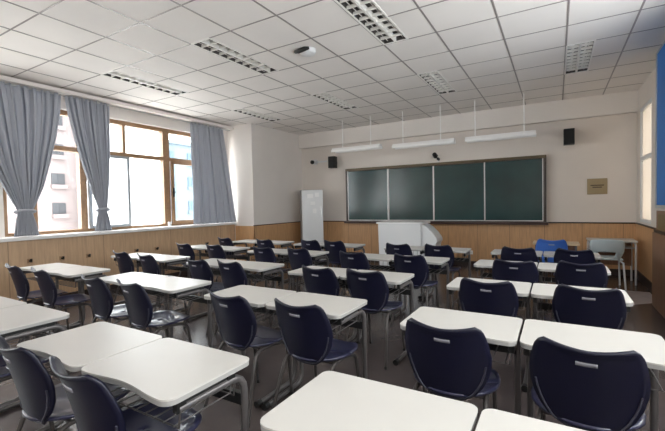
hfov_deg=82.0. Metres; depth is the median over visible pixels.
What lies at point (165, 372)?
student desk
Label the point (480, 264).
student desk
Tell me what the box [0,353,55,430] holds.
chair
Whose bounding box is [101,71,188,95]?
ceiling light
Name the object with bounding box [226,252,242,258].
basket
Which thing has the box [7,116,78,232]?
apartment building
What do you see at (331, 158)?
grille
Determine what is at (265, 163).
wall pier
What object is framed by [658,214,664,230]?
trim
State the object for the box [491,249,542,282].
student desk
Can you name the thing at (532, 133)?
lamp
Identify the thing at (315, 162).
camera
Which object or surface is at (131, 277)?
student desk
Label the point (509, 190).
chalkboard
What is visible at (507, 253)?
chair
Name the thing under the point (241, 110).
ceiling light
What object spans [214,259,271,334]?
chair
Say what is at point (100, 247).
wainscoting
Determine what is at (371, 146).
lamp
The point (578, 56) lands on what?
ceiling light
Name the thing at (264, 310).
basket
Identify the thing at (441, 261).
student desk
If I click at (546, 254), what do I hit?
student desk
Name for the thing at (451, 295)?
basket
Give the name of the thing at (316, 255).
student desk
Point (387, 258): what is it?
student desk
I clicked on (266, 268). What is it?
student desk
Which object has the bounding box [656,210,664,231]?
trim
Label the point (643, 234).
trim
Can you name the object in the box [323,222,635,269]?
wainscoting
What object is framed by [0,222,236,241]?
trim
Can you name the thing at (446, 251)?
chair
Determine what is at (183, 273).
baseboard
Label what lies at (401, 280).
student desk
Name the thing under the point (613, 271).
baseboard
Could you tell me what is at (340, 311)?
student desk
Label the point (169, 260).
student desk
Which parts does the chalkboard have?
post, panel, panel, rail, panel, panel, post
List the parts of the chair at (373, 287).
leg, backrest, leg, seat, leg, leg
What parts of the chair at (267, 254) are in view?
backrest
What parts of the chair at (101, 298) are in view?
backrest, seat, leg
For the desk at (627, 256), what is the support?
on the floor
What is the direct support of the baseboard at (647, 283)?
attached to the wall at (646, 91)
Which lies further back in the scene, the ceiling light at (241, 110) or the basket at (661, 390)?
the ceiling light at (241, 110)
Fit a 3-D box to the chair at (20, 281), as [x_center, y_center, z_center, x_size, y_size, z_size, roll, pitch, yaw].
[-3.161,0.892,4.112,0.437,0.804,0.514,0,2,36]
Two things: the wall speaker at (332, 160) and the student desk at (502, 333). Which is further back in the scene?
the wall speaker at (332, 160)
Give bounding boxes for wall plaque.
[587,178,607,193]
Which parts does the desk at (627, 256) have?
modesty panel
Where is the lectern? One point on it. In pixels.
(412, 233)
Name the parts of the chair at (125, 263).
backrest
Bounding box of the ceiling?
[0,0,664,134]
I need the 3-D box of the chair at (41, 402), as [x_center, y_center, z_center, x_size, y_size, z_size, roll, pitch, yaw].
[-1.251,0.922,1.824,0.437,0.804,0.514,0,2,33]
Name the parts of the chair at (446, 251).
backrest, seat, leg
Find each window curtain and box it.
[0,81,60,236]
[64,95,111,230]
[190,122,236,223]
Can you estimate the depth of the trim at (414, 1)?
4.62 m
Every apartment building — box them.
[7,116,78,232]
[169,140,192,220]
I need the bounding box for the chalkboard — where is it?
[344,155,547,224]
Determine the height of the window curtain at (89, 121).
2.086 m
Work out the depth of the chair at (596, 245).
5.62 m
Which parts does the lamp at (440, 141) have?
rod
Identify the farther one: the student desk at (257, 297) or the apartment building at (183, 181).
the apartment building at (183, 181)
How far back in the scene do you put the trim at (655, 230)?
4.53 m
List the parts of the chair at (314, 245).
backrest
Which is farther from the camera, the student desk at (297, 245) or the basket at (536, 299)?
the student desk at (297, 245)
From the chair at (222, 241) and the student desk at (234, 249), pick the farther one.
the chair at (222, 241)
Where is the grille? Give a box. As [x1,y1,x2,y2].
[328,156,333,167]
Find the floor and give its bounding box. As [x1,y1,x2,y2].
[0,260,664,430]
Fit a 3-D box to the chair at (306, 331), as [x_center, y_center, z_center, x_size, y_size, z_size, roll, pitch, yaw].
[-0.086,0.881,2.390,0.437,0.804,0.514,0,2,33]
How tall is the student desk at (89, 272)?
0.689 m
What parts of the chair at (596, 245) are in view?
backrest, seat, leg, leg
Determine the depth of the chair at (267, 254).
5.17 m
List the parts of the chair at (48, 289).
backrest, leg, seat, leg, leg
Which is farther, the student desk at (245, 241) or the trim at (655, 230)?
the student desk at (245, 241)
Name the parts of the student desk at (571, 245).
modesty panel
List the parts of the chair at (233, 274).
backrest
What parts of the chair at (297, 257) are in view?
backrest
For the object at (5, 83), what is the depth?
6.55 m
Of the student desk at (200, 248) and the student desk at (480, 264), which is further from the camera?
the student desk at (200, 248)
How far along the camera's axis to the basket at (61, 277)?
4.43 m
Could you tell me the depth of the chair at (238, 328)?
2.46 m
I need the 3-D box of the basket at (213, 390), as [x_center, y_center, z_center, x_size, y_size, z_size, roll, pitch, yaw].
[-0.704,0.725,1.622,0.536,0.078,0.293,0,2,30]
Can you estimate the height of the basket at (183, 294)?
0.078 m
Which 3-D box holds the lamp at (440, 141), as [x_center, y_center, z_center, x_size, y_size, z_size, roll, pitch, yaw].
[1.738,-1.700,7.375,1.200,0.727,0.200,0,2,30]
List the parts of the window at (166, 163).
sash, sash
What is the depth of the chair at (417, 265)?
4.13 m
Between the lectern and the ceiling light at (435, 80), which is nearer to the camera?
the ceiling light at (435, 80)
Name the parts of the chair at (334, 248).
backrest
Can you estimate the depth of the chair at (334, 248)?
5.88 m
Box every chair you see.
[0,335,130,430]
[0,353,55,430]
[5,263,69,342]
[30,267,95,338]
[49,355,201,430]
[80,274,151,332]
[113,250,160,305]
[116,279,191,342]
[137,253,186,312]
[176,242,194,276]
[183,257,223,335]
[203,290,293,426]
[204,243,225,294]
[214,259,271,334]
[216,237,247,280]
[253,246,292,290]
[254,238,289,287]
[272,298,359,408]
[287,247,311,289]
[298,239,332,287]
[302,265,359,343]
[324,240,346,293]
[339,250,369,322]
[345,268,404,369]
[386,242,421,294]
[390,253,438,324]
[405,317,500,409]
[421,243,460,306]
[459,277,522,323]
[492,258,538,310]
[501,246,538,274]
[529,336,650,430]
[535,239,567,282]
[552,248,595,316]
[552,284,626,329]
[555,260,607,287]
[590,239,626,290]
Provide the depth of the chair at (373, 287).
3.23 m
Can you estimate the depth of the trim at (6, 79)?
6.17 m
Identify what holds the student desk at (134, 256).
on the floor
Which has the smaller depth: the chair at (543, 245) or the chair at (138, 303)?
the chair at (138, 303)
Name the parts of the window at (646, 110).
pane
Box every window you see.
[3,110,193,236]
[640,98,651,223]
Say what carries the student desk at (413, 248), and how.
on the floor
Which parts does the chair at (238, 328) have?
leg, backrest, seat, leg, leg, leg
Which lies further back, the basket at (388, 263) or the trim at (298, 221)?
the trim at (298, 221)
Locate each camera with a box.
[310,160,326,164]
[432,152,439,161]
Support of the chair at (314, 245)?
on the floor
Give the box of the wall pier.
[227,123,301,245]
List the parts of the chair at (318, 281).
backrest, leg, leg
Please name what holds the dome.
attached to the ceiling
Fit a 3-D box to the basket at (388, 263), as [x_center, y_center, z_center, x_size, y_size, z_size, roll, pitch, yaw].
[0.523,0.606,4.772,0.536,0.078,0.293,0,2,30]
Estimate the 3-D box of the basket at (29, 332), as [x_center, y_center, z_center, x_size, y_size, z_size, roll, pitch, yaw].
[-2.007,0.728,2.385,0.536,0.078,0.293,0,2,30]
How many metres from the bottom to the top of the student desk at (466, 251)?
0.689 m
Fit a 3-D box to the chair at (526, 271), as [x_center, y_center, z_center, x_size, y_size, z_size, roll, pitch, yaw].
[1.818,0.802,3.779,0.437,0.804,0.514,0,2,32]
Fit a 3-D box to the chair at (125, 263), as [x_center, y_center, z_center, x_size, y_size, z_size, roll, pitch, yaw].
[-2.632,0.850,5.145,0.437,0.804,0.514,0,2,35]
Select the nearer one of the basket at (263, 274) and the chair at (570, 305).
the chair at (570, 305)
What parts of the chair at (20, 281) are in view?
backrest, leg, seat, leg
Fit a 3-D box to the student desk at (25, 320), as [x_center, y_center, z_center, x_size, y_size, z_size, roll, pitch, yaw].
[-2.011,0.974,2.376,0.580,0.689,0.469,0,2,30]
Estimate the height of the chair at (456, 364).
0.804 m
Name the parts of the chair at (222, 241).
backrest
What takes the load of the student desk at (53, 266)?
on the floor
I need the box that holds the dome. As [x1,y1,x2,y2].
[294,46,315,56]
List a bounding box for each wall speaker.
[328,156,336,167]
[563,128,574,145]
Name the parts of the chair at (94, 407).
backrest, seat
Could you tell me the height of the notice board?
1.900 m
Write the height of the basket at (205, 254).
0.078 m
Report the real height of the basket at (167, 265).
0.078 m
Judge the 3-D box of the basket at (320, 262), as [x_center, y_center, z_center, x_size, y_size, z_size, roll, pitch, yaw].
[-0.391,0.608,5.306,0.536,0.078,0.293,0,2,30]
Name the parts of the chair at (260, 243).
backrest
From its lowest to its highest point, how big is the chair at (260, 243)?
0.804 m
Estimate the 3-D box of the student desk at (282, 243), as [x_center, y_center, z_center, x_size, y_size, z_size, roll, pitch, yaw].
[-1.039,0.820,6.890,0.580,0.689,0.469,0,2,30]
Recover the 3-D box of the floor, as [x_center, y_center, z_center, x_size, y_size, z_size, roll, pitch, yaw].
[-0.821,1.303,3.838,8.300,0.100,11.300,0,2,30]
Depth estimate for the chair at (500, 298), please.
2.71 m
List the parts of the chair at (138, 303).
backrest, seat, leg, leg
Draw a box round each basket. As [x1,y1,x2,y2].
[0,329,55,353]
[25,274,72,280]
[44,363,81,378]
[54,279,83,287]
[110,288,156,295]
[110,383,234,428]
[149,292,203,305]
[159,263,184,270]
[195,250,208,256]
[211,304,276,320]
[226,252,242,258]
[244,270,278,280]
[273,314,360,334]
[283,258,325,264]
[345,284,409,295]
[370,260,393,269]
[451,295,524,309]
[492,345,511,364]
[526,356,664,391]
[535,298,627,320]
[541,272,555,282]
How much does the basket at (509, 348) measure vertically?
0.078 m
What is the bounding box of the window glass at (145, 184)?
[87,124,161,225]
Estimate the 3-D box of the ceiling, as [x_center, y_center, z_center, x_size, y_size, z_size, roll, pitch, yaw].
[-0.886,-1.917,3.742,8.300,0.030,11.300,0,2,30]
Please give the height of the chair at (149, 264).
0.804 m
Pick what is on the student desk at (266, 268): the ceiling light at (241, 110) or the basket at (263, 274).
the basket at (263, 274)
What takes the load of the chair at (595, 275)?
on the floor
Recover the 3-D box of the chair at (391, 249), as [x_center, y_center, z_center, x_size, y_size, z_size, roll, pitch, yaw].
[1.017,0.768,5.440,0.437,0.804,0.514,0,2,36]
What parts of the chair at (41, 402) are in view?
leg, backrest, leg, seat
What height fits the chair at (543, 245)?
0.804 m
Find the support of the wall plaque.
attached to the wall at (604, 146)
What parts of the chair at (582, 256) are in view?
backrest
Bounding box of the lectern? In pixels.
[376,221,442,265]
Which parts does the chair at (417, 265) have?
leg, backrest, seat, leg, leg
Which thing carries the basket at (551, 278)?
on the student desk at (542, 267)
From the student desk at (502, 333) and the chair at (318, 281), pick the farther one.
the chair at (318, 281)
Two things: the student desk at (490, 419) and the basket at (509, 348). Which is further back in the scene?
the basket at (509, 348)
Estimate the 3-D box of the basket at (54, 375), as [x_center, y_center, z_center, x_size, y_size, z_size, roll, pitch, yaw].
[-1.214,0.726,1.921,0.536,0.078,0.293,0,2,30]
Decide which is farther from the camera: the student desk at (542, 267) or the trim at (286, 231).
the trim at (286, 231)
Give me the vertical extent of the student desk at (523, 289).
0.689 m
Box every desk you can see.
[0,296,26,406]
[0,304,69,430]
[17,322,161,378]
[19,263,81,330]
[46,266,110,331]
[81,338,248,430]
[99,272,168,337]
[111,253,162,303]
[137,255,190,311]
[137,276,211,347]
[183,258,242,326]
[191,245,222,282]
[204,285,296,407]
[206,246,250,284]
[232,239,257,280]
[238,261,283,328]
[247,248,294,290]
[256,240,293,283]
[260,371,477,430]
[261,292,366,410]
[280,250,328,292]
[288,266,356,341]
[292,242,333,284]
[323,243,364,267]
[340,270,413,365]
[364,253,401,317]
[384,246,428,298]
[392,255,449,319]
[400,307,522,414]
[423,247,470,299]
[447,277,531,391]
[474,259,537,319]
[475,409,585,430]
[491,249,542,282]
[520,319,664,430]
[531,283,632,329]
[533,240,579,258]
[538,263,610,320]
[543,251,601,312]
[586,238,637,285]
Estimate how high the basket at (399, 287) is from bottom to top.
0.078 m
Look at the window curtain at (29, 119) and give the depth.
5.34 m
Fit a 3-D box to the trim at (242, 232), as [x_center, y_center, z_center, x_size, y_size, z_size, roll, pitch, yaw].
[-1.956,0.633,8.581,0.555,0.800,0.015,0,2,30]
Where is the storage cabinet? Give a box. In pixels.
[300,190,323,249]
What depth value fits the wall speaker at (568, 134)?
6.79 m
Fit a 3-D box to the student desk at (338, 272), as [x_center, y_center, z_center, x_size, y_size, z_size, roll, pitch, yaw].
[-0.105,0.894,3.796,0.580,0.689,0.469,0,2,30]
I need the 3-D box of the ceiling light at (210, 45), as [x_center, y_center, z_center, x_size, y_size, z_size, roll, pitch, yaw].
[-1.145,-1.967,4.686,0.295,0.096,1.200,0,2,30]
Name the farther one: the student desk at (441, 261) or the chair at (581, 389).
the student desk at (441, 261)
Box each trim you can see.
[0,0,664,132]
[0,75,233,129]
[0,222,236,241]
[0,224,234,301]
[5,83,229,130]
[235,226,254,260]
[253,221,299,225]
[254,222,300,260]
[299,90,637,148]
[323,221,634,223]
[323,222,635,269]
[626,291,651,304]
[635,222,655,228]
[636,224,653,281]
[652,232,664,317]
[654,229,664,234]
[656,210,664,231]
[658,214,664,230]
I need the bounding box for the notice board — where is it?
[655,41,664,208]
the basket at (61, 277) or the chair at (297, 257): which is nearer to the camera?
the basket at (61, 277)
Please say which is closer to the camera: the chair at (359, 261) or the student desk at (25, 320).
the student desk at (25, 320)
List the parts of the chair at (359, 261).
backrest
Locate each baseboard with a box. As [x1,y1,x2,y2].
[23,268,214,304]
[453,261,634,275]
[637,270,651,292]
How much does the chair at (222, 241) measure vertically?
0.804 m
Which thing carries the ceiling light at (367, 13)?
attached to the ceiling
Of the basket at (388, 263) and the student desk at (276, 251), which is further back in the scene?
the student desk at (276, 251)
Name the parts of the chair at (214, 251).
backrest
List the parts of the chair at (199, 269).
leg, backrest, seat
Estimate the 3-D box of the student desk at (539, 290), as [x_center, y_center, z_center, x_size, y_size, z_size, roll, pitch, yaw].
[1.743,0.889,2.715,0.580,0.689,0.469,0,2,30]
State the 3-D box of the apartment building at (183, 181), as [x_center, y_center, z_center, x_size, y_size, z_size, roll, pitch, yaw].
[-22.274,0.012,53.023,12.600,18.400,12.600,0,2,30]
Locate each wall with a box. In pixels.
[0,96,227,237]
[301,113,636,221]
[637,67,658,227]
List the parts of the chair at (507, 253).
backrest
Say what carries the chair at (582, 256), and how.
on the floor
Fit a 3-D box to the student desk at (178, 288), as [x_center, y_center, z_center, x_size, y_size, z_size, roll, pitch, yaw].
[-1.415,0.934,3.335,0.580,0.689,0.469,0,2,30]
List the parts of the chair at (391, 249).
backrest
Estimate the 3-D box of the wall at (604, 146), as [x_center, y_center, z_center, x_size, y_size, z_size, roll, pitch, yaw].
[1.946,-0.524,8.577,8.300,3.157,0.200,0,2,30]
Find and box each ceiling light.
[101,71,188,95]
[191,38,278,74]
[231,108,281,121]
[311,92,358,109]
[334,0,408,44]
[417,71,456,94]
[564,40,595,74]
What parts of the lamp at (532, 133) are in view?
rod, rod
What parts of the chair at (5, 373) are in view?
leg, seat, leg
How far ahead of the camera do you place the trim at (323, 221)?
6.89 m
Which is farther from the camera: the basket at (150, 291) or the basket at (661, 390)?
the basket at (150, 291)
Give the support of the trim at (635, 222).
attached to the wall at (646, 91)
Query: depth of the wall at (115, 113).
6.90 m
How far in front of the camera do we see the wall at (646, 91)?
5.64 m
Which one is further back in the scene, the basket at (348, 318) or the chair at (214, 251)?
the chair at (214, 251)
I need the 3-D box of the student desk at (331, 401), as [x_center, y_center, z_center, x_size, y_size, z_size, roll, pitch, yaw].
[0.114,0.967,1.190,0.580,0.689,0.469,0,2,30]
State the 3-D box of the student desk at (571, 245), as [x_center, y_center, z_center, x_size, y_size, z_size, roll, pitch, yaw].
[3.544,0.760,6.074,0.630,0.675,0.400,0,2,30]
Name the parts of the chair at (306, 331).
leg, backrest, leg, seat, leg, leg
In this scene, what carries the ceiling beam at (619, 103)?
attached to the wall at (604, 146)
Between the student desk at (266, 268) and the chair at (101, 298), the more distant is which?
the student desk at (266, 268)
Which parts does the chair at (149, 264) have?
backrest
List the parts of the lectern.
panel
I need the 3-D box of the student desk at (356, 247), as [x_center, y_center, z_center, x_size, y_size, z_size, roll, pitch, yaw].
[0.186,0.817,6.173,0.580,0.689,0.469,0,2,30]
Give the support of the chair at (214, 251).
on the floor
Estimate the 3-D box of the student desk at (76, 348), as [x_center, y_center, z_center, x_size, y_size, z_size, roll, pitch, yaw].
[-1.219,0.972,1.912,0.580,0.689,0.469,0,2,30]
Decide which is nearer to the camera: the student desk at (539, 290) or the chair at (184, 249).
the student desk at (539, 290)
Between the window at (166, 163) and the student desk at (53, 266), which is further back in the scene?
the window at (166, 163)
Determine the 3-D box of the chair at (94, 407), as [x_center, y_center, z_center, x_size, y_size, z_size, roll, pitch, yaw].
[-0.804,0.921,1.554,0.437,0.804,0.514,0,2,34]
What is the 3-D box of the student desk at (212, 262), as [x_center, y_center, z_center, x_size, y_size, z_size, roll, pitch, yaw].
[-1.400,0.897,4.554,0.580,0.689,0.469,0,2,30]
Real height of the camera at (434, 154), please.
0.192 m
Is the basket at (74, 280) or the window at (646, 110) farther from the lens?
the window at (646, 110)
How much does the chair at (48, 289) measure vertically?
0.804 m
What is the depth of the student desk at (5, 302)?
2.70 m
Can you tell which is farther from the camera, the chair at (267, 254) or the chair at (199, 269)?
the chair at (267, 254)
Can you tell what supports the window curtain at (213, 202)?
hanging from the wall
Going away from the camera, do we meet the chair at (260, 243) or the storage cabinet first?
the chair at (260, 243)
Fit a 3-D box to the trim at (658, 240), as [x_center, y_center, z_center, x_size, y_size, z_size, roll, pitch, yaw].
[3.607,0.696,4.069,0.035,0.920,1.710,0,2,30]
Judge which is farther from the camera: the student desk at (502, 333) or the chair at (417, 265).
the chair at (417, 265)
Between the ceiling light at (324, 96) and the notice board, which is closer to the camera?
the notice board
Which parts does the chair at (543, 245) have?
backrest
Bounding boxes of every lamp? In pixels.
[331,116,382,152]
[392,106,455,149]
[465,93,535,142]
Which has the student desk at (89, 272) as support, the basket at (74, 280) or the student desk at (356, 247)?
the basket at (74, 280)
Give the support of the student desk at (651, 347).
on the floor

